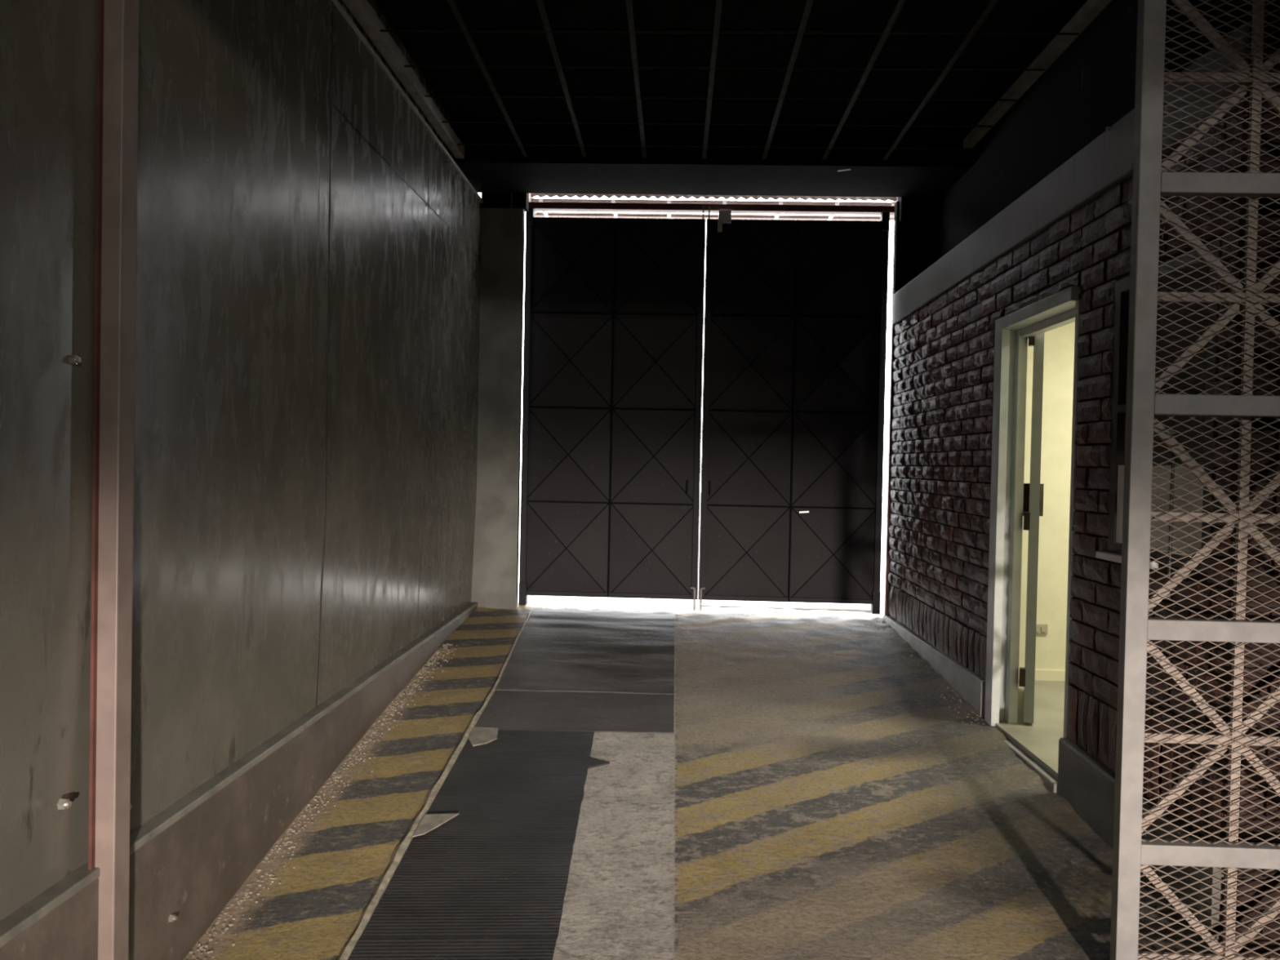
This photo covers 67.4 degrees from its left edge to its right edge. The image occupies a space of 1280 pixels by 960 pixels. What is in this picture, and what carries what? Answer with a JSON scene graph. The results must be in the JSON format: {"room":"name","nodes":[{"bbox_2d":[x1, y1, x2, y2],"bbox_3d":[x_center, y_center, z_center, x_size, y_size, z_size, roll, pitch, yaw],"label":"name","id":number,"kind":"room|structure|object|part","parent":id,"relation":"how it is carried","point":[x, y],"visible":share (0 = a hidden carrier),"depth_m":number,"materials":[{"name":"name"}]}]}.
{"room":"warehouse loading bay","nodes":[
{"label":"warehouse loading bay","id":0,"kind":"room"},
{"bbox_2d":[0,0,481,920],"bbox_3d":[-1.530,-0.270,3.678,0.251,4.350,8.250,1,1,2],"label":"wall","id":1,"kind":"structure","parent":0,"point":[234,95],"depth_m":3.29,"materials":[{"name":"paint"}]},
{"bbox_2d":[57,798,71,809],"bbox_3d":[-1.464,0.826,2.446,0.024,0.031,0.031,1,1,2],"label":"bolt","id":2,"kind":"object","parent":1,"relation":"attached to","point":[63,803],"visible":1,"depth_m":2.44,"materials":[{"name":"metal"}]},
{"bbox_2d":[68,354,81,364],"bbox_3d":[-1.440,-0.306,2.447,0.024,0.027,0.027,1,1,2],"label":"bolt","id":3,"kind":"object","parent":1,"relation":"attached to","point":[73,359],"visible":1,"depth_m":2.44,"materials":[{"name":"metal"}]},
{"bbox_2d":[168,914,177,922],"bbox_3d":[-1.437,1.348,2.953,0.024,0.025,0.025,1,1,2],"label":"bolt","id":4,"kind":"object","parent":1,"relation":"attached to","point":[172,917],"visible":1,"depth_m":2.95,"materials":[{"name":"metal"}]},
{"bbox_2d":[0,605,477,959],"bbox_3d":[-1.438,1.471,3.604,0.038,0.875,7.850,1,1,2],"label":"baseboard","id":5,"kind":"structure","parent":1,"relation":"attached to","point":[190,871],"depth_m":3.22,"materials":[{"name":"grey concrete"}]},
{"bbox_2d":[0,601,477,947],"bbox_3d":[-1.445,1.033,3.597,0.071,0.026,7.850,1,1,2],"label":"trim","id":6,"kind":"structure","parent":1,"relation":"attached to","point":[35,909],"depth_m":3.13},
{"bbox_2d":[315,1,480,706],"bbox_3d":[-1.394,-0.546,4.227,0.032,3.112,6.535,1,1,2],"label":"trim","id":7,"kind":"structure","parent":1,"relation":"attached to","point":[390,165],"depth_m":4.25,"materials":[{"name":"grey metal"}]},
{"bbox_2d":[342,0,464,158],"bbox_3d":[-1.369,-2.230,3.530,0.060,0.080,7.830,1,1,2],"label":"trim","id":8,"kind":"structure","parent":1,"relation":"attached to","point":[362,11],"depth_m":5.23,"materials":[{"name":"grey metal"}]},
{"bbox_2d":[331,0,483,203],"bbox_3d":[-1.380,-2.096,3.542,0.042,0.020,7.850,1,1,2],"label":"trim","id":9,"kind":"structure","parent":1,"relation":"attached to","point":[336,2],"depth_m":5.18,"materials":[{"name":"grey metal"}]},
{"bbox_2d":[453,123,972,197],"bbox_3d":[0.503,-2.325,7.014,3.990,0.275,0.750,1,1,2],"label":"ceiling beam","id":10,"kind":"structure","parent":1,"relation":"attached to","point":[675,171],"depth_m":6.68,"materials":[{"name":"black metal"}]},
{"bbox_2d":[379,0,1079,159],"bbox_3d":[0.370,-2.178,3.496,3.440,0.018,6.285,1,1,2],"label":"grid","id":11,"kind":"object","parent":1,"relation":"attached to","point":[716,32],"visible":1,"depth_m":5.20,"materials":[{"name":"black metal"}]},
{"bbox_3d":[0.475,-2.231,6.424,3.440,0.011,0.011,1,1,2],"label":"cross rod","id":12,"kind":"part","parent":11,"relation":"part of","materials":[{"name":"black metal"}]},
{"bbox_3d":[0.460,-2.224,5.999,3.440,0.011,0.011,1,1,2],"label":"cross rod","id":13,"kind":"part","parent":11,"relation":"part of","materials":[{"name":"black metal"}]},
{"bbox_3d":[0.445,-2.217,5.574,3.440,0.011,0.011,1,1,2],"label":"cross rod","id":14,"kind":"part","parent":11,"relation":"part of","materials":[{"name":"black metal"}]},
{"bbox_3d":[0.429,-2.210,5.148,3.440,0.011,0.011,1,1,2],"label":"cross rod","id":15,"kind":"part","parent":11,"relation":"part of","materials":[{"name":"black metal"}]},
{"bbox_3d":[0.414,-2.203,4.723,3.440,0.011,0.011,1,1,2],"label":"cross rod","id":16,"kind":"part","parent":11,"relation":"part of","materials":[{"name":"black metal"}]},
{"bbox_2d":[471,207,524,609],"bbox_3d":[-1.218,-0.491,7.716,0.578,3.263,0.450,1,1,2],"label":"wall","id":17,"kind":"structure","parent":0,"point":[495,580],"depth_m":7.49,"materials":[{"name":"grey concrete"}]},
{"bbox_2d":[481,192,528,211],"bbox_3d":[-1.053,-2.235,7.506,0.350,0.237,0.120,1,1,2],"label":"trim","id":18,"kind":"structure","parent":17,"relation":"on","point":[491,200],"depth_m":7.45,"materials":[{"name":"black paint"}]},
{"bbox_2d":[183,599,1216,959],"bbox_3d":[0.153,1.370,4.571,3.360,0.613,6.700,1,1,2],"label":"floor","id":19,"kind":"structure","parent":0,"point":[811,795],"depth_m":3.80,"materials":[{"name":"concrete"}]},
{"bbox_2d":[88,0,139,959],"bbox_3d":[-1.412,-0.214,2.579,0.063,3.720,0.090,1,1,2],"label":"gate post","id":20,"kind":"object","parent":19,"relation":"on","point":[117,20],"visible":1,"depth_m":2.56,"materials":[{"name":"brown metal"}]},
{"bbox_2d":[189,643,460,959],"bbox_3d":[-1.294,1.318,4.547,0.180,0.404,3.696,1,1,2],"label":"crumbs","id":21,"kind":"object","parent":19,"relation":"on","point":[339,775],"visible":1,"depth_m":4.21,"materials":[{"name":"beige gravel"}]},
{"bbox_2d":[336,609,532,959],"bbox_3d":[-0.885,1.318,4.582,0.084,0.535,5.651,1,1,1],"label":"tape","id":22,"kind":"object","parent":19,"relation":"attached to","point":[399,851],"visible":0.99,"depth_m":3.74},
{"bbox_2d":[347,937,556,959],"bbox_3d":[-0.614,1.556,2.371,0.640,0.171,1.443,1,1,2],"label":"rubber mat","id":23,"kind":"object","parent":19,"relation":"on","point":[475,948],"visible":1,"depth_m":3.03,"materials":[{"name":"black rubber"}]},
{"bbox_2d":[360,729,609,939],"bbox_3d":[-0.516,1.379,3.957,0.716,0.219,1.735,1,1,2],"label":"rubber mat","id":24,"kind":"object","parent":19,"relation":"on","point":[500,867],"visible":0.99,"depth_m":3.65,"materials":[{"name":"black rubber"}]},
{"bbox_2d":[412,813,458,837],"bbox_3d":[-0.808,1.369,3.810,0.138,0.029,0.190,1,1,2],"label":"tape piece","id":25,"kind":"object","parent":24,"relation":"attached to","point":[428,822],"visible":1,"depth_m":3.83,"materials":[{"name":"beige plastic"}]},
{"bbox_2d":[468,726,497,746],"bbox_3d":[-0.772,1.265,4.735,0.141,0.029,0.235,1,1,2],"label":"tape piece","id":26,"kind":"object","parent":24,"relation":"on","point":[478,735],"visible":1,"depth_m":4.74,"materials":[{"name":"grey plastic"}]},
{"bbox_2d":[475,689,674,733],"bbox_3d":[-0.325,1.238,5.116,1.011,0.076,0.595,1,1,2],"label":"rubber mat","id":27,"kind":"object","parent":19,"relation":"on","point":[514,710],"visible":1,"depth_m":5.08,"materials":[{"name":"black rubber"}]},
{"bbox_2d":[495,608,674,694],"bbox_3d":[-0.319,1.115,6.444,1.099,0.161,2.061,1,1,2],"label":"rubber mat","id":28,"kind":"object","parent":19,"relation":"on","point":[572,651],"visible":1,"depth_m":6.17,"materials":[{"name":"black rubber"}]},
{"bbox_2d":[518,205,706,610],"bbox_3d":[-0.223,-0.575,7.614,1.424,3.185,0.101,1,1,2],"label":"metal gate","id":29,"kind":"object","parent":19,"relation":"on","point":[614,307],"visible":0.98,"depth_m":7.62,"materials":[{"name":"black metal"}]},
{"bbox_3d":[-0.253,0.916,7.658,1.324,0.035,0.040,1,1,2],"label":"rail","id":30,"kind":"part","parent":29,"relation":"part of","materials":[{"name":"metal"}]},
{"bbox_3d":[-0.238,0.182,7.646,1.324,0.013,0.040,1,1,2],"label":"rail","id":31,"kind":"part","parent":29,"relation":"part of","materials":[{"name":"metal"}]},
{"bbox_3d":[-0.223,-0.569,7.633,1.324,0.013,0.040,1,1,2],"label":"rail","id":32,"kind":"part","parent":29,"relation":"part of","materials":[{"name":"metal"}]},
{"bbox_3d":[-0.207,-1.321,7.619,1.324,0.013,0.040,1,1,2],"label":"rail","id":33,"kind":"part","parent":29,"relation":"part of","materials":[{"name":"metal"}]},
{"bbox_3d":[-0.192,-2.054,7.607,1.324,0.035,0.040,1,1,2],"label":"rail","id":34,"kind":"part","parent":29,"relation":"part of","materials":[{"name":"metal"}]},
{"bbox_3d":[0.374,0.061,7.579,0.012,0.122,0.052,1,1,2],"label":"pull handle","id":35,"kind":"part","parent":29,"relation":"part of","materials":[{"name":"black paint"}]},
{"bbox_2d":[697,205,889,613],"bbox_3d":[1.207,-0.544,7.563,1.426,3.185,0.101,1,1,2],"label":"metal gate","id":36,"kind":"object","parent":19,"relation":"on","point":[796,310],"visible":1,"depth_m":7.58,"materials":[{"name":"black metal"}]},
{"bbox_3d":[0.554,0.065,7.572,0.012,0.122,0.052,1,1,2],"label":"pull handle","id":37,"kind":"part","parent":36,"relation":"part of","materials":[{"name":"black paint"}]},
{"bbox_3d":[1.177,0.947,7.607,1.326,0.035,0.040,1,1,2],"label":"rail","id":38,"kind":"part","parent":36,"relation":"part of","materials":[{"name":"metal"}]},
{"bbox_3d":[1.192,0.213,7.595,1.326,0.013,0.040,1,1,2],"label":"rail","id":39,"kind":"part","parent":36,"relation":"part of","materials":[{"name":"metal"}]},
{"bbox_3d":[1.208,-0.539,7.582,1.326,0.013,0.040,1,1,2],"label":"rail","id":40,"kind":"part","parent":36,"relation":"part of","materials":[{"name":"metal"}]},
{"bbox_3d":[1.223,-1.290,7.569,1.326,0.013,0.040,1,1,2],"label":"rail","id":41,"kind":"part","parent":36,"relation":"part of","materials":[{"name":"metal"}]},
{"bbox_3d":[1.238,-2.024,7.556,1.326,0.035,0.040,1,1,2],"label":"rail","id":42,"kind":"part","parent":36,"relation":"part of","materials":[{"name":"metal"}]},
{"bbox_2d":[865,621,984,724],"bbox_3d":[1.755,1.177,6.212,0.183,0.138,2.503,1,1,2],"label":"gravel","id":43,"kind":"object","parent":19,"relation":"on","point":[877,621],"visible":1,"depth_m":5.93,"materials":[{"name":"grey gravel"}]},
{"bbox_2d":[1110,0,1279,959],"bbox_3d":[1.727,0.097,2.740,0.694,3.178,0.096,1,1,2],"label":"gate","id":44,"kind":"object","parent":19,"relation":"on","point":[1132,855],"visible":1,"depth_m":2.72,"materials":[{"name":"grey metal"}]},
{"bbox_3d":[1.502,-0.160,2.786,0.104,0.081,0.012,1,1,2],"label":"bolt lever","id":45,"kind":"part","parent":44,"relation":"part of","materials":[{"name":"grey metal"}]},
{"bbox_3d":[1.543,0.108,2.789,0.009,0.470,0.009,1,1,-20],"label":"hanging rod","id":46,"kind":"part","parent":44,"relation":"part of","materials":[{"name":"grey metal"}]},
{"bbox_3d":[1.706,1.068,2.735,0.570,0.058,0.048,1,1,2],"label":"rail","id":47,"kind":"part","parent":44,"relation":"part of","materials":[{"name":"grey metal"}]},
{"bbox_3d":[1.719,0.428,2.724,0.570,0.058,0.048,1,1,2],"label":"rail","id":48,"kind":"part","parent":44,"relation":"part of","materials":[{"name":"grey metal"}]},
{"bbox_3d":[1.732,-0.208,2.713,0.570,0.058,0.048,1,1,2],"label":"rail","id":49,"kind":"part","parent":44,"relation":"part of","materials":[{"name":"grey metal"}]},
{"bbox_3d":[1.745,-0.829,2.702,0.570,0.058,0.048,1,1,2],"label":"rail","id":50,"kind":"part","parent":44,"relation":"part of","materials":[{"name":"grey metal"}]},
{"bbox_2d":[374,0,1084,124],"bbox_3d":[0.239,-2.415,-0.349,9.000,0.150,16.000,1,1,2],"label":"ceiling","id":51,"kind":"structure","parent":0,"point":[424,48],"depth_m":5.49,"materials":[{"name":"black"}]},
{"bbox_2d":[892,200,937,301],"bbox_3d":[2.214,-1.765,7.437,0.478,0.760,0.080,1,1,2],"label":"wall","id":52,"kind":"structure","parent":0,"point":[915,243],"depth_m":7.40,"materials":[{"name":"black paint"}]},
{"bbox_2d":[528,202,894,215],"bbox_3d":[0.546,-2.152,7.611,2.980,0.050,0.080,1,1,2],"label":"trim","id":53,"kind":"structure","parent":52,"relation":"attached to","point":[538,206],"depth_m":7.58,"materials":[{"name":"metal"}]},
{"bbox_2d":[884,296,895,615],"bbox_3d":[1.962,-0.165,7.498,0.038,2.550,0.030,1,1,2],"label":"trim","id":54,"kind":"structure","parent":52,"relation":"attached to","point":[890,450],"depth_m":7.49,"materials":[{"name":"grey metal"}]},
{"bbox_2d":[897,196,941,222],"bbox_3d":[2.254,-2.133,7.389,0.510,0.300,0.120,1,1,2],"label":"trim","id":55,"kind":"structure","parent":52,"relation":"attached to","point":[911,209],"depth_m":7.33,"materials":[{"name":"black paint"}]},
{"bbox_2d":[1018,321,1075,670],"bbox_3d":[3.271,-0.037,5.987,2.490,2.600,0.100,1,1,2],"label":"wall","id":56,"kind":"structure","parent":0,"point":[1059,343],"depth_m":5.96,"materials":[{"name":"beige paint"}]},
{"bbox_2d":[1018,669,1065,680],"bbox_3d":[3.243,1.231,5.953,2.490,0.065,0.012,1,1,2],"label":"baseboard","id":57,"kind":"structure","parent":56,"relation":"attached to","point":[1040,674],"depth_m":5.97,"materials":[{"name":"beige paint"}]},
{"bbox_2d":[1035,623,1048,634],"bbox_3d":[2.486,0.927,5.971,0.098,0.064,0.020,1,1,2],"label":"wall socket","id":58,"kind":"object","parent":56,"relation":"attached to","point":[1041,628],"visible":0.59,"depth_m":5.97,"materials":[{"name":"beige plastic"}]},
{"bbox_2d":[1035,626,1045,631],"bbox_3d":[2.486,0.927,5.965,0.068,0.034,0.007,1,1,2],"label":"outlet","id":59,"kind":"object","parent":58,"relation":"attached to","point":[1038,628],"depth_m":5.96,"materials":[{"name":"beige plastic"}]},
{"bbox_2d":[887,105,1248,841],"bbox_3d":[1.925,0.074,5.186,0.137,2.950,4.604,1,1,2],"label":"wall","id":60,"kind":"structure","parent":0,"point":[1091,722],"depth_m":4.05,"materials":[{"name":"red brick"}]},
{"bbox_2d":[883,615,985,717],"bbox_3d":[1.879,1.340,6.310,0.055,0.578,2.400,1,1,2],"label":"baseboard","id":61,"kind":"structure","parent":60,"relation":"attached to","point":[969,685],"depth_m":5.69,"materials":[{"name":"grey concrete"}]},
{"bbox_2d":[1003,740,1057,792],"bbox_3d":[1.847,1.373,4.570,0.135,0.172,0.960,1,1,2],"label":"trim","id":62,"kind":"structure","parent":60,"relation":"attached to","point":[1051,782],"depth_m":4.31,"materials":[{"name":"grey metal"}]},
{"bbox_2d":[984,286,1081,737],"bbox_3d":[1.978,0.223,4.891,0.347,2.105,1.673,1,1,14],"label":"door","id":63,"kind":"structure","parent":60,"relation":"in","point":[1011,499],"depth_m":4.92,"materials":[{"name":"white paint"}]},
{"bbox_3d":[2.295,0.114,5.496,0.026,0.185,0.030,2,1,22],"label":"pull handle","id":64,"kind":"part","parent":63,"relation":"part of","materials":[{"name":"brown metal"}]},
{"bbox_2d":[892,22,1275,324],"bbox_3d":[2.050,-1.283,5.154,0.342,0.230,4.610,1,1,2],"label":"trim","id":65,"kind":"structure","parent":60,"relation":"attached to","point":[1106,162],"depth_m":4.15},
{"bbox_2d":[1105,126,1111,131],"bbox_3d":[1.821,-1.363,3.729,0.017,0.018,0.018,1,1,2],"label":"clip","id":66,"kind":"object","parent":60,"relation":"attached to","point":[1108,128],"visible":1,"depth_m":3.72,"materials":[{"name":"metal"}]},
{"bbox_2d":[1057,737,1223,953],"bbox_3d":[1.778,1.390,3.497,0.056,0.572,1.170,1,1,2],"label":"baseboard","id":67,"kind":"structure","parent":60,"relation":"attached to","point":[1088,784],"depth_m":3.61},
{"bbox_2d":[1095,238,1222,573],"bbox_3d":[1.851,-0.225,3.375,0.150,1.072,0.725,1,1,2],"label":"window","id":68,"kind":"structure","parent":60,"relation":"in","point":[1113,553],"depth_m":3.30,"materials":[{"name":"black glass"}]},
{"bbox_3d":[1.821,0.295,3.555,0.100,0.026,0.385,1,1,2],"label":"sill","id":69,"kind":"part","parent":68,"relation":"part of","materials":[{"name":"grey ceramic"}]},
{"bbox_3d":[1.847,-0.231,3.368,0.006,0.960,0.610,1,1,2],"label":"pane","id":70,"kind":"part","parent":68,"relation":"part of","materials":[{"name":"clear glass"}]},
{"bbox_2d":[937,0,1279,260],"bbox_3d":[2.235,-1.856,3.492,0.160,1.020,8.200,1,1,2],"label":"wall","id":71,"kind":"structure","parent":0,"point":[1090,86],"depth_m":5.00,"materials":[{"name":"black paint"}]},
{"bbox_2d":[963,0,1111,148],"bbox_3d":[2.131,-2.247,3.439,0.060,0.060,7.900,1,1,2],"label":"trim","id":72,"kind":"structure","parent":71,"relation":"attached to","point":[1091,9],"depth_m":5.23,"materials":[{"name":"black metal"}]},
{"bbox_2d":[995,680,1222,941],"bbox_3d":[3.122,1.387,4.465,2.620,0.200,3.200,1,1,2],"label":"floor","id":73,"kind":"structure","parent":0,"point":[1039,740],"depth_m":4.89,"materials":[{"name":"grey tile"}]},
{"bbox_2d":[1208,22,1279,956],"bbox_3d":[3.093,0.138,2.877,2.618,2.950,0.113,1,1,2],"label":"wall","id":74,"kind":"structure","parent":0,"point":[1266,126],"depth_m":2.88,"materials":[{"name":"brown brick"}]},
{"label":"outside","id":75,"kind":"structure","parent":0,"visible":0},
{"bbox_2d":[517,488,887,615],"bbox_3d":[0.832,0.831,23.953,28.000,0.140,32.100,1,1,2],"label":"ground","id":76,"kind":"structure","parent":75,"point":[721,603],"depth_m":8.11,"materials":[{"name":"white concrete"}]},
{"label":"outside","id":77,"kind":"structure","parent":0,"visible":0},
{"bbox_2d":[528,193,897,221],"bbox_3d":[0.609,-2.393,7.985,3.150,0.328,0.920,1,1,2],"label":"door track","id":78,"kind":"object","parent":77,"point":[544,214],"visible":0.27,"depth_m":7.86,"materials":[{"name":"grey metal"}]}
]}

